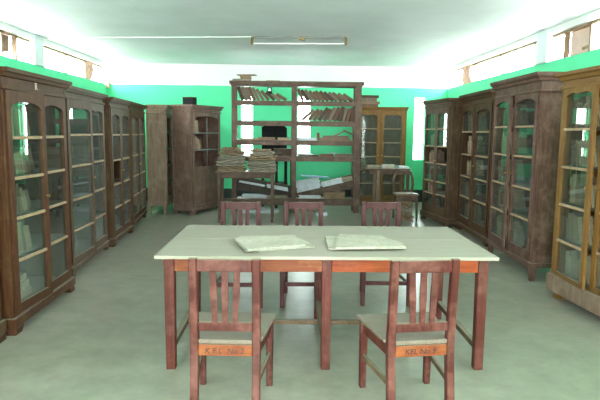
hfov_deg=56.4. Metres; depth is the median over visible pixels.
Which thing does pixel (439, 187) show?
book
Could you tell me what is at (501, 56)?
window
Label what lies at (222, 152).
bundle
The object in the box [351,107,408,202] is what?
tall cabinet
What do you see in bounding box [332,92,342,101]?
book
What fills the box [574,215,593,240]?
book
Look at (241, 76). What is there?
pile
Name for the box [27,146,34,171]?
book
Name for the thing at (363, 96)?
book
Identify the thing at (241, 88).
book
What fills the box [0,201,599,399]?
floor
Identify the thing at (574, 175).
book
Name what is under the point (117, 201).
shelf
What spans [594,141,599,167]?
book
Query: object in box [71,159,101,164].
shelf
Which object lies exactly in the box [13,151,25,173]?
book
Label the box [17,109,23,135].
book
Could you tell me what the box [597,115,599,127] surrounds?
book
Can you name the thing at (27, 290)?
book
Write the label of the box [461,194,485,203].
shelf
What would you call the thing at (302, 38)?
tube light
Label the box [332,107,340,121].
book
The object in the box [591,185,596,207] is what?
book
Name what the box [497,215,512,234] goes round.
book
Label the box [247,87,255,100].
book
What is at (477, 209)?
book
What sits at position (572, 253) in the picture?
book
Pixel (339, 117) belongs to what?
book
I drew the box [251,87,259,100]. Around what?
book
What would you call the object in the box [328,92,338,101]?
book
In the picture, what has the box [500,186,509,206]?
book
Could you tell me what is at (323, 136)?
book
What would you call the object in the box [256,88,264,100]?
book
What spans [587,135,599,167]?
book
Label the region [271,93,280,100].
book
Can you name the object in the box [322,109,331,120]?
book
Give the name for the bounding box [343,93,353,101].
book
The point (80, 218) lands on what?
shelf
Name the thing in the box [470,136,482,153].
book
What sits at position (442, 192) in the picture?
shelf
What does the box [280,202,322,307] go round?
dining chair
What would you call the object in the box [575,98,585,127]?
book
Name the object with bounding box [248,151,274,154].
bundle
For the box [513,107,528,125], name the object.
book
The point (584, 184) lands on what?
book
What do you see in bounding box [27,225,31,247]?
book
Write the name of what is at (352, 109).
book
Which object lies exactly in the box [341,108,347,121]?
book
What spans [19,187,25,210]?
book
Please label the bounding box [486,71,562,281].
tall cabinet
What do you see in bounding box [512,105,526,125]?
book
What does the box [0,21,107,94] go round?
wall
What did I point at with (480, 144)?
book
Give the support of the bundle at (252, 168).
on the desk at (221, 175)
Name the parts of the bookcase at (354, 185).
shelf, shelf, shelf, shelf, fallen shelf, shelf, cornice, shelf, fallen shelf, shelf, shelf, shelf, shelf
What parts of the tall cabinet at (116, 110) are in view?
moulding, door frame, cornice, door frame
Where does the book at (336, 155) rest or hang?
on the bookcase at (354, 185)
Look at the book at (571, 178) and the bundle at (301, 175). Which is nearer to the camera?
the book at (571, 178)
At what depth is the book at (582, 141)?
4.89 m
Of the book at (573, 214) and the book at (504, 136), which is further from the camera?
the book at (504, 136)
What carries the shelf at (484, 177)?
attached to the tall cabinet at (480, 101)
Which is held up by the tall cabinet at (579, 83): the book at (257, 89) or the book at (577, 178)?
the book at (577, 178)
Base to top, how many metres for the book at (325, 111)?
0.266 m
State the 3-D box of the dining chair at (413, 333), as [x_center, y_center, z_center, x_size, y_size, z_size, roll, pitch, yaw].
[0.614,0.719,3.166,0.477,0.880,0.504,0,7,-9]
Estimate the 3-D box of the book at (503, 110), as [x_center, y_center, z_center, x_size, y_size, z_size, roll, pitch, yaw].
[2.556,-0.996,6.807,0.167,0.200,0.071,0,7,-1]
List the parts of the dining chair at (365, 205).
leg, leg, rail, leg, leg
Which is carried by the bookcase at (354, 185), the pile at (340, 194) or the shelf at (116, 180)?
the pile at (340, 194)
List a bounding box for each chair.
[188,257,275,399]
[216,201,262,307]
[261,126,287,206]
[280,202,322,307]
[356,258,459,399]
[359,201,408,306]
[392,170,418,220]
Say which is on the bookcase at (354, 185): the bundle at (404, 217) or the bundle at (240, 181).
the bundle at (240, 181)
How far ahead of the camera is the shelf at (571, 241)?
4.98 m
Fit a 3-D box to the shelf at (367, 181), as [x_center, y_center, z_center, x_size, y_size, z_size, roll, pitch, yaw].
[1.657,-0.374,11.995,1.040,0.022,0.309,0,7,-3]
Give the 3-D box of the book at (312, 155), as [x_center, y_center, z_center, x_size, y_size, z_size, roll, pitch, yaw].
[0.156,-0.852,10.715,0.400,0.030,0.220,0,7,-2]
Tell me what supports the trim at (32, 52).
attached to the wall at (80, 82)
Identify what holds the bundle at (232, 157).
on the bundle at (219, 162)
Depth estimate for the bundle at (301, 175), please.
10.66 m
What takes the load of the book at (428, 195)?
in the tall cabinet at (451, 109)
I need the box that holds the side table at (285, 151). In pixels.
[273,148,290,209]
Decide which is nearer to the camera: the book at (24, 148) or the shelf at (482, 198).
the book at (24, 148)
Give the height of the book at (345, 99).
0.170 m
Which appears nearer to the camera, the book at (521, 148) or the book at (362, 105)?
the book at (521, 148)
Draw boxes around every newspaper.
[235,235,305,251]
[258,238,315,251]
[324,236,404,249]
[335,234,405,248]
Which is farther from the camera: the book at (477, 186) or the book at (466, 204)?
the book at (466, 204)
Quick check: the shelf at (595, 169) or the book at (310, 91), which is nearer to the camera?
the shelf at (595, 169)
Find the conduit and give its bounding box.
[43,36,250,37]
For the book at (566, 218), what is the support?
on the tall cabinet at (579, 83)
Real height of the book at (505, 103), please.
0.278 m
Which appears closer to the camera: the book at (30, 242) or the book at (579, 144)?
the book at (30, 242)
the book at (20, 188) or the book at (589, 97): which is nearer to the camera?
the book at (20, 188)
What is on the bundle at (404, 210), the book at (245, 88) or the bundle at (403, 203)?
the bundle at (403, 203)
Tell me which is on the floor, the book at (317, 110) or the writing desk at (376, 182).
the writing desk at (376, 182)
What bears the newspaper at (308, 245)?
on the table at (195, 241)
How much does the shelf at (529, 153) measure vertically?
0.022 m
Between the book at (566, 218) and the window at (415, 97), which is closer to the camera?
the book at (566, 218)
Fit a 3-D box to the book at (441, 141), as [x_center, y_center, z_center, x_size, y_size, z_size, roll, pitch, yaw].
[2.423,-1.058,9.705,0.165,0.223,0.099,-1,7,-10]
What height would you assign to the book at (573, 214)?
0.248 m
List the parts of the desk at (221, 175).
leg, leg, leg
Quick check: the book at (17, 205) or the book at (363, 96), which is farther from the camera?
the book at (363, 96)
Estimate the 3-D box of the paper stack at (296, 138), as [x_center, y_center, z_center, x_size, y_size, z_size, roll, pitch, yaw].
[0.120,-1.166,10.685,0.391,0.050,0.287,0,7,-5]
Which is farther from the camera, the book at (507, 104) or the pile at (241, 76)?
the pile at (241, 76)
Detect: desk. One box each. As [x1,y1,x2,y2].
[215,170,275,221]
[363,167,410,214]
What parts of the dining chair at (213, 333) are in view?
leg, leg, rail, rail, rail, seat, leg, rail, leg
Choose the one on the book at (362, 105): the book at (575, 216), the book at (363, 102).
the book at (363, 102)
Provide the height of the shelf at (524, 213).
0.022 m
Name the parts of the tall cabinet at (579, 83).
cornice, moulding, door frame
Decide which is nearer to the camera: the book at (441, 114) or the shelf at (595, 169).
the shelf at (595, 169)
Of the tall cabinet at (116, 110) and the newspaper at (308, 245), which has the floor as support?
the tall cabinet at (116, 110)
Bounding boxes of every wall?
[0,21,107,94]
[107,63,448,201]
[448,9,599,97]
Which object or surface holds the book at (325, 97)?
on the bookcase at (354, 185)
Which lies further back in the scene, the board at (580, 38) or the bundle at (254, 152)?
the bundle at (254, 152)
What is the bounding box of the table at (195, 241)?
[154,225,498,369]
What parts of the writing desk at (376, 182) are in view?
leg, leg, leg, leg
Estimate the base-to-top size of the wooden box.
0.140 m
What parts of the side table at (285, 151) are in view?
leg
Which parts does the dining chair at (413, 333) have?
leg, rail, leg, seat, rail, rail, rail, leg, leg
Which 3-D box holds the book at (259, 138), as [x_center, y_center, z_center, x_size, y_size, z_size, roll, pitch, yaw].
[-0.631,-1.169,10.655,0.320,0.050,0.230,0,7,-1]
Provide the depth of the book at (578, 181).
4.95 m
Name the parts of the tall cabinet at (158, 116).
leg, cornice, moulding, door frame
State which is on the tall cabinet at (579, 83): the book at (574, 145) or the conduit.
the book at (574, 145)
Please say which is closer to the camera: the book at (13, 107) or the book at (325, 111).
the book at (13, 107)
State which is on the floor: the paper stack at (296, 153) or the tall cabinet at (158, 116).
the tall cabinet at (158, 116)
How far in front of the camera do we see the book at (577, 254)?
4.99 m
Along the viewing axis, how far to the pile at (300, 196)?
10.68 m
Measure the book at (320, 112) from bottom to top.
0.224 m
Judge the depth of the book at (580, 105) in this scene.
4.92 m
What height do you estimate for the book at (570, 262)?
0.195 m
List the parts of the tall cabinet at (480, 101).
door frame, rail, cornice, moulding, door frame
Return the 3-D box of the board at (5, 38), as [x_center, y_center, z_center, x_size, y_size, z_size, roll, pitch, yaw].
[-4.145,-2.189,7.801,0.030,0.280,0.350,0,7,-2]
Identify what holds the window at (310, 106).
in the wall at (141, 83)
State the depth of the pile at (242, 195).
10.65 m
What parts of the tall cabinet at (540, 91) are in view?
leg, door frame, door frame, cornice, moulding, leg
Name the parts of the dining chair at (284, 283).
leg, leg, rail, leg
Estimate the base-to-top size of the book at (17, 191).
0.228 m
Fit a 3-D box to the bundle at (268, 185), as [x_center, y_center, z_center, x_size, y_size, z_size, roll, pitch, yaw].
[-0.436,-0.247,10.745,0.417,0.132,0.313,0,7,-2]
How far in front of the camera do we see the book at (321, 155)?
10.62 m
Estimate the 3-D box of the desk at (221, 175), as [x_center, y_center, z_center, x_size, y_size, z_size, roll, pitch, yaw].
[-0.929,-0.079,9.704,1.020,0.855,0.590,0,7,-2]
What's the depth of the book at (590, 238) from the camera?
4.79 m
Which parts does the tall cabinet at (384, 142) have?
door frame, cornice, moulding, door frame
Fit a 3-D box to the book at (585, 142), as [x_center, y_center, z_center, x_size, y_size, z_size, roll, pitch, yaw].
[2.575,-0.399,4.846,0.196,0.229,0.111,0,7,-5]
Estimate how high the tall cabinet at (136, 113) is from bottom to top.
1.950 m
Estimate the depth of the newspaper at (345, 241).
3.79 m
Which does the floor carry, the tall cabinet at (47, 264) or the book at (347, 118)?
the tall cabinet at (47, 264)
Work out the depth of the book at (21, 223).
4.48 m
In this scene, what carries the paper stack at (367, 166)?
on the writing desk at (376, 182)
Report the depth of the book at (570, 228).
5.09 m
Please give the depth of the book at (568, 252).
5.14 m
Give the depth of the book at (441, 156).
9.76 m
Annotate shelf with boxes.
[15,168,62,176]
[17,200,63,216]
[19,234,64,257]
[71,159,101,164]
[73,187,102,198]
[74,212,102,229]
[114,178,127,183]
[115,199,127,206]
[360,181,398,182]
[425,178,445,182]
[425,190,444,195]
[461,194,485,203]
[462,174,486,180]
[493,205,528,218]
[494,179,529,187]
[496,152,531,155]
[559,237,599,251]
[561,202,594,211]
[564,165,597,171]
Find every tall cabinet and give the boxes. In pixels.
[0,66,75,335]
[0,297,6,342]
[64,85,109,276]
[103,97,133,246]
[129,102,147,224]
[145,104,172,214]
[171,104,223,214]
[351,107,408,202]
[420,98,462,227]
[456,89,495,246]
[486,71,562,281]
[546,65,599,316]
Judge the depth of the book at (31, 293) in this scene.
4.49 m
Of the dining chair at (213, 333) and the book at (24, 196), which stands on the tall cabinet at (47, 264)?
the book at (24, 196)
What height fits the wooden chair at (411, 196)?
0.865 m
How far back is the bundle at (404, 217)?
9.84 m
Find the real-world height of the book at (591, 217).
0.257 m
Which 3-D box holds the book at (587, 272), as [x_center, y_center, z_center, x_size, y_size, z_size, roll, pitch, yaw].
[2.562,0.603,4.846,0.168,0.263,0.111,0,7,-5]
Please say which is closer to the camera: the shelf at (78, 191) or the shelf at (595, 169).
the shelf at (595, 169)
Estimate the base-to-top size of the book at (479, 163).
0.248 m
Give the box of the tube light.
[251,36,346,44]
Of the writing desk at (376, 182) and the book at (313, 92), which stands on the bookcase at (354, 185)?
the book at (313, 92)
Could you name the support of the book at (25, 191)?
on the tall cabinet at (47, 264)
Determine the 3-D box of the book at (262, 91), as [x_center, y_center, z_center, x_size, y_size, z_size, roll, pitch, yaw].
[-0.657,-1.965,10.543,0.180,0.200,0.195,0,7,-2]
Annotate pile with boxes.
[236,74,256,75]
[240,75,251,78]
[241,194,267,197]
[243,208,278,212]
[268,195,287,197]
[298,195,320,198]
[299,209,325,212]
[323,191,345,198]
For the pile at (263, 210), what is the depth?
10.63 m
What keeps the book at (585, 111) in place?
on the tall cabinet at (579, 83)
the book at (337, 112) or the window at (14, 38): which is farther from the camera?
the book at (337, 112)
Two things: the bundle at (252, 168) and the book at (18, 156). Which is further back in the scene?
the bundle at (252, 168)
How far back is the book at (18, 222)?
4.42 m
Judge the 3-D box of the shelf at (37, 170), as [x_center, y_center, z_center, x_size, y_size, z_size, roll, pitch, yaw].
[-2.365,-0.219,4.629,0.369,0.022,1.150,0,7,-2]
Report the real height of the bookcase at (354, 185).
2.460 m
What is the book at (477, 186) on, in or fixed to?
on the tall cabinet at (480, 101)
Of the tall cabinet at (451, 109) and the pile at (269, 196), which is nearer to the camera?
the tall cabinet at (451, 109)
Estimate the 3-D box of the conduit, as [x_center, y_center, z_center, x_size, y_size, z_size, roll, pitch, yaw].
[-2.355,-2.481,8.543,3.251,0.014,0.014,1,7,5]
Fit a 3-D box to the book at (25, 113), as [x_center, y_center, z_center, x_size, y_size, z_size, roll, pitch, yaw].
[-2.304,-0.619,4.536,0.190,0.194,0.091,0,7,-2]
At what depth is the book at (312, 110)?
10.51 m
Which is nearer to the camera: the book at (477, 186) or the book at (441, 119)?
the book at (477, 186)
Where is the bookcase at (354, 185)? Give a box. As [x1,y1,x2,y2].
[229,80,363,212]
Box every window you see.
[0,30,30,63]
[44,45,103,82]
[241,105,252,150]
[297,106,310,155]
[413,97,424,159]
[451,41,536,87]
[553,18,599,60]
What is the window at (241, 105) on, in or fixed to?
in the wall at (141, 83)
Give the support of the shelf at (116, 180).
attached to the tall cabinet at (116, 110)
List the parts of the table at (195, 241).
leg, leg, leg, leg, leg, leg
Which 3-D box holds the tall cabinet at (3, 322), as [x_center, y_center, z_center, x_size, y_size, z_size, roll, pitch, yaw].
[-2.316,0.104,3.345,0.480,2.000,1.310,0,7,-2]
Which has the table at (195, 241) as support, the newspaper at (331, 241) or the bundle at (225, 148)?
the newspaper at (331, 241)
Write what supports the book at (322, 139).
on the bookcase at (354, 185)
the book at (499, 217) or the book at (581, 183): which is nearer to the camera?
the book at (581, 183)
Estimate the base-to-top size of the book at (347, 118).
0.249 m
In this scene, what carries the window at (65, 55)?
in the wall at (80, 82)
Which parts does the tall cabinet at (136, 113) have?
door frame, cornice, door frame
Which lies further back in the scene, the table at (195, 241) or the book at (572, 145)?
the book at (572, 145)
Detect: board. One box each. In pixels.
[2,34,8,51]
[570,24,597,55]
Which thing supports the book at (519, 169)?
on the tall cabinet at (540, 91)
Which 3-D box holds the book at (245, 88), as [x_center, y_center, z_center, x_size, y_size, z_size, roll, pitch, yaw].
[-0.972,-1.995,10.552,0.145,0.252,0.239,0,7,-2]
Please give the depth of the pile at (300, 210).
10.73 m
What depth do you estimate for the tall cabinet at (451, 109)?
9.26 m
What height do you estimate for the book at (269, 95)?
0.178 m
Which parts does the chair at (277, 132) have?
backrest, post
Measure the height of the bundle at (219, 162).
0.097 m
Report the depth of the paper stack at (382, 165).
10.51 m
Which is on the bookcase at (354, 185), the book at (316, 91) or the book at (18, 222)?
the book at (316, 91)
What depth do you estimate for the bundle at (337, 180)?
10.65 m
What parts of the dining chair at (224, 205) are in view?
leg, rail, leg, leg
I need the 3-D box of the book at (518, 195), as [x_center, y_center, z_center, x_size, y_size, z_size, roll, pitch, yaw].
[2.562,-0.006,6.638,0.193,0.236,0.127,0,7,-1]
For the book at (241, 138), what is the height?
0.035 m
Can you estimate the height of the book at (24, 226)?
0.201 m
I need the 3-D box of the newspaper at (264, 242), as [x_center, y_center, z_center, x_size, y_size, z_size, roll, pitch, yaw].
[-0.207,0.288,3.823,0.443,0.015,0.470,-1,7,-15]
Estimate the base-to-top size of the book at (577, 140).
0.236 m
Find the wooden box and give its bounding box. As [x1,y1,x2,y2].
[182,97,196,104]
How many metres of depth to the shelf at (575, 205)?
4.93 m
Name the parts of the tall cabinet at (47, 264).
door frame, moulding, cornice, rail, door frame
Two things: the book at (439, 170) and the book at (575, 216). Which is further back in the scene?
the book at (439, 170)
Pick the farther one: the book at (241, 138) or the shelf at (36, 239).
the book at (241, 138)
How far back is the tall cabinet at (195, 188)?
10.33 m
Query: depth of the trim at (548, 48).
7.58 m
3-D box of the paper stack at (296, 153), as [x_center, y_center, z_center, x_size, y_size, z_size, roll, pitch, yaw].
[0.084,-0.882,10.723,0.318,0.024,0.280,0,7,-2]
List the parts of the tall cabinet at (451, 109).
door frame, door frame, moulding, cornice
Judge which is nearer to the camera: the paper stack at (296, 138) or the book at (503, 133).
the book at (503, 133)
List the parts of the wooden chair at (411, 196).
leg, backrest, seat, rail, leg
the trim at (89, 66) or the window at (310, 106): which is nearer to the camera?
the trim at (89, 66)
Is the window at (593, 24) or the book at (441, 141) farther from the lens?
the book at (441, 141)
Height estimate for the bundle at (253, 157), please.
0.088 m
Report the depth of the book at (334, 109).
10.53 m
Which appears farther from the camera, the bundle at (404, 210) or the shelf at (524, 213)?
the bundle at (404, 210)
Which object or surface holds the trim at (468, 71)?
attached to the wall at (591, 58)
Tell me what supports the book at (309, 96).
on the bookcase at (354, 185)
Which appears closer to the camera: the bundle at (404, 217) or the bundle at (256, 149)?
the bundle at (256, 149)
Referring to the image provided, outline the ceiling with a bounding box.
[0,0,599,66]
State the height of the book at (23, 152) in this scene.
0.190 m
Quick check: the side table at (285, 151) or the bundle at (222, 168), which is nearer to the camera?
the bundle at (222, 168)
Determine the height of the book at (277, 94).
0.150 m
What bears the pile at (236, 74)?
on the pile at (241, 76)
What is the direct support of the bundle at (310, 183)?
on the bookcase at (354, 185)
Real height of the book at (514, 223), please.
0.279 m
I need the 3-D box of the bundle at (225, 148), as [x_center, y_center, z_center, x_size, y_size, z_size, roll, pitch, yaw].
[-1.174,-0.874,9.549,0.363,0.058,0.409,0,7,-2]
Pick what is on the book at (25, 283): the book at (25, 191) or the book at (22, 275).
the book at (22, 275)
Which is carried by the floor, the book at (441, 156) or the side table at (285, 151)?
the side table at (285, 151)
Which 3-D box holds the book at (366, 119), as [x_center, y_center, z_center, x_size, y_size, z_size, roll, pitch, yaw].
[1.395,-1.621,11.801,0.109,0.214,0.180,0,7,-3]
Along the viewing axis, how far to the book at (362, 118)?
11.71 m
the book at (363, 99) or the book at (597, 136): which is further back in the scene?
the book at (363, 99)
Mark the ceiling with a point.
(384, 33)
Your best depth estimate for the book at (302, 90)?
10.47 m
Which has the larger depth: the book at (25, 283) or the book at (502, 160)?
the book at (502, 160)
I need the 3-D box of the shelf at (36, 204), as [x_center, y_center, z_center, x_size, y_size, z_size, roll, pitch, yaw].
[-2.368,0.079,4.665,0.369,0.022,1.150,0,7,-2]
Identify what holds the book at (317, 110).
on the bookcase at (354, 185)
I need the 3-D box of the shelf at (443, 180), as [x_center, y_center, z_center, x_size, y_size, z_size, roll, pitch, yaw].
[2.490,-0.321,9.596,0.309,0.022,1.002,-1,7,-10]
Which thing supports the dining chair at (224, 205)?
on the floor
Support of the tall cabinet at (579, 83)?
on the floor
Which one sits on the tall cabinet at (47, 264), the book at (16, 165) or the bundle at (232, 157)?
the book at (16, 165)
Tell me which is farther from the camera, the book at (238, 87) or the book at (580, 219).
the book at (238, 87)
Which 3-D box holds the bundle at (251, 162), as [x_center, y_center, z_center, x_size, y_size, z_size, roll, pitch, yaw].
[-0.667,-0.646,9.620,0.522,0.080,0.427,0,7,-2]
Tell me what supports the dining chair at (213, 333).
on the floor
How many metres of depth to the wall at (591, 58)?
7.96 m
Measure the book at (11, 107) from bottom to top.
0.271 m
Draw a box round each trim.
[20,34,44,66]
[79,61,93,79]
[106,77,109,87]
[462,64,474,83]
[535,28,563,64]
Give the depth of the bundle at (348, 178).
10.67 m
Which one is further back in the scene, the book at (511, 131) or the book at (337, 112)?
the book at (337, 112)
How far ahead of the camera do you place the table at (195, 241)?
3.63 m
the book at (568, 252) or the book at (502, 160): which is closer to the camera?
the book at (568, 252)
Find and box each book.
[11,107,14,135]
[12,105,17,135]
[13,146,31,172]
[13,150,27,172]
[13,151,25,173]
[13,152,19,174]
[14,105,27,135]
[15,107,19,135]
[15,184,22,211]
[15,192,19,211]
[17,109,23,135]
[17,152,21,173]
[17,220,26,250]
[17,221,23,252]
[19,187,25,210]
[20,272,25,282]
[20,278,28,289]
[21,286,31,297]
[21,292,33,300]
[22,190,31,209]
[22,191,28,209]
[23,225,29,249]
[24,112,29,135]
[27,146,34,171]
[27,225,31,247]
[237,86,244,99]
[240,86,248,99]
[241,138,257,139]
[244,87,251,100]
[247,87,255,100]
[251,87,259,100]
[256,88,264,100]
[258,137,274,139]
[260,90,269,100]
[265,92,274,100]
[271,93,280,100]
[276,93,286,100]
[297,89,303,100]
[298,154,318,156]
[300,89,308,100]
[301,109,313,120]
[304,89,313,100]
[307,108,319,120]
[308,90,317,100]
[312,91,320,100]
[312,109,322,120]
[315,90,324,100]
[317,107,328,120]
[319,91,329,100]
[320,138,349,140]
[320,154,333,156]
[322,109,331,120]
[322,136,348,137]
[324,91,333,100]
[327,107,336,120]
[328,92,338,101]
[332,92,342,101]
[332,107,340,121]
[335,154,351,156]
[336,106,344,121]
[337,93,347,101]
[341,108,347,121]
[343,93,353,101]
[345,108,350,121]
[349,108,354,121]
[361,104,377,106]
[361,116,365,127]
[362,95,378,97]
[362,98,376,100]
[362,101,379,104]
[364,118,368,127]
[427,194,437,202]
[432,168,442,178]
[432,185,441,190]
[433,113,442,127]
[433,152,444,161]
[434,132,444,144]
[439,117,444,127]
[464,203,477,216]
[469,184,480,195]
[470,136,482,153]
[474,206,480,222]
[476,160,483,175]
[477,140,483,153]
[478,112,487,130]
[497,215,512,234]
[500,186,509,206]
[501,159,510,179]
[502,110,504,125]
[502,132,506,152]
[504,103,520,125]
[504,136,506,152]
[505,221,519,243]
[506,103,521,125]
[506,226,524,245]
[507,189,525,209]
[509,160,524,181]
[510,131,527,152]
[511,132,526,153]
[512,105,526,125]
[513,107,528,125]
[565,250,572,275]
[566,218,567,237]
[568,213,572,238]
[569,177,572,202]
[569,256,571,276]
[571,145,572,165]
[571,251,574,278]
[572,174,593,203]
[572,213,593,240]
[573,144,575,165]
[573,250,591,279]
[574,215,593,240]
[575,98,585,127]
[575,177,596,203]
[576,139,581,165]
[578,102,586,127]
[578,142,581,165]
[578,181,596,204]
[578,217,583,242]
[580,139,586,166]
[580,182,596,204]
[583,104,589,127]
[583,183,596,205]
[584,141,587,166]
[586,95,599,125]
[586,254,590,284]
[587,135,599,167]
[587,256,599,286]
[588,225,592,245]
[590,216,599,247]
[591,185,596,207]
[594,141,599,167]
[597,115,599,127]
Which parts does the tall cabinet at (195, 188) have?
moulding, cornice, door frame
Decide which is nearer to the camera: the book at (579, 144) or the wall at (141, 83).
the book at (579, 144)
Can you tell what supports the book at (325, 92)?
on the bookcase at (354, 185)
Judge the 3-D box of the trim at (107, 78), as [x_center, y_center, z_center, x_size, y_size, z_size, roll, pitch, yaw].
[-4.096,-2.508,11.921,0.050,0.240,0.100,0,7,-2]
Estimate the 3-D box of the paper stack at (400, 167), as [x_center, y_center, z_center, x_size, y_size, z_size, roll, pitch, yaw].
[1.935,-0.628,10.660,0.215,0.039,0.302,0,7,-8]
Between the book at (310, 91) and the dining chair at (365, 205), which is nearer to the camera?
the dining chair at (365, 205)
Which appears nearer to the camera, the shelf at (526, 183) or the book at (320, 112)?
the shelf at (526, 183)
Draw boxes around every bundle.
[215,160,246,165]
[216,166,246,171]
[217,151,245,154]
[217,155,245,159]
[220,147,241,150]
[239,180,264,186]
[246,160,275,165]
[246,165,276,171]
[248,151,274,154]
[248,155,276,159]
[250,148,271,150]
[267,184,287,190]
[296,177,320,192]
[301,175,328,177]
[321,178,342,186]
[342,176,352,181]
[395,213,414,220]
[399,201,412,206]
[401,207,413,213]
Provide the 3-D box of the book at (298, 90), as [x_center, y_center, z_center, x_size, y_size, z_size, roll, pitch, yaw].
[0.012,-1.981,10.581,0.139,0.238,0.236,0,7,-2]
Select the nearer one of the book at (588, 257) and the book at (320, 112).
the book at (588, 257)
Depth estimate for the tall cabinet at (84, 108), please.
6.86 m
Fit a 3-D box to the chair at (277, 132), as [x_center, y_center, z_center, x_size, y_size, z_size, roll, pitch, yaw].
[-0.532,-0.725,11.637,0.550,1.679,0.460,0,7,-2]
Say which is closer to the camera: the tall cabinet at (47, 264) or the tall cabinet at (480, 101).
the tall cabinet at (47, 264)
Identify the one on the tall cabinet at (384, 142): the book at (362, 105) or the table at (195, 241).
the book at (362, 105)
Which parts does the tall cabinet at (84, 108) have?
door frame, moulding, cornice, door frame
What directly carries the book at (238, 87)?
on the bookcase at (354, 185)
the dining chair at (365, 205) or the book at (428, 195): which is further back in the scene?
the book at (428, 195)
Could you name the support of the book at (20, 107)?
on the tall cabinet at (47, 264)
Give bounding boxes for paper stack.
[296,138,315,139]
[296,153,311,154]
[365,165,381,167]
[381,164,394,167]
[394,166,408,168]
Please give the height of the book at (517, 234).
0.241 m
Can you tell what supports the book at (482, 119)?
on the tall cabinet at (480, 101)
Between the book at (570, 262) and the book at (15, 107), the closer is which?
the book at (15, 107)

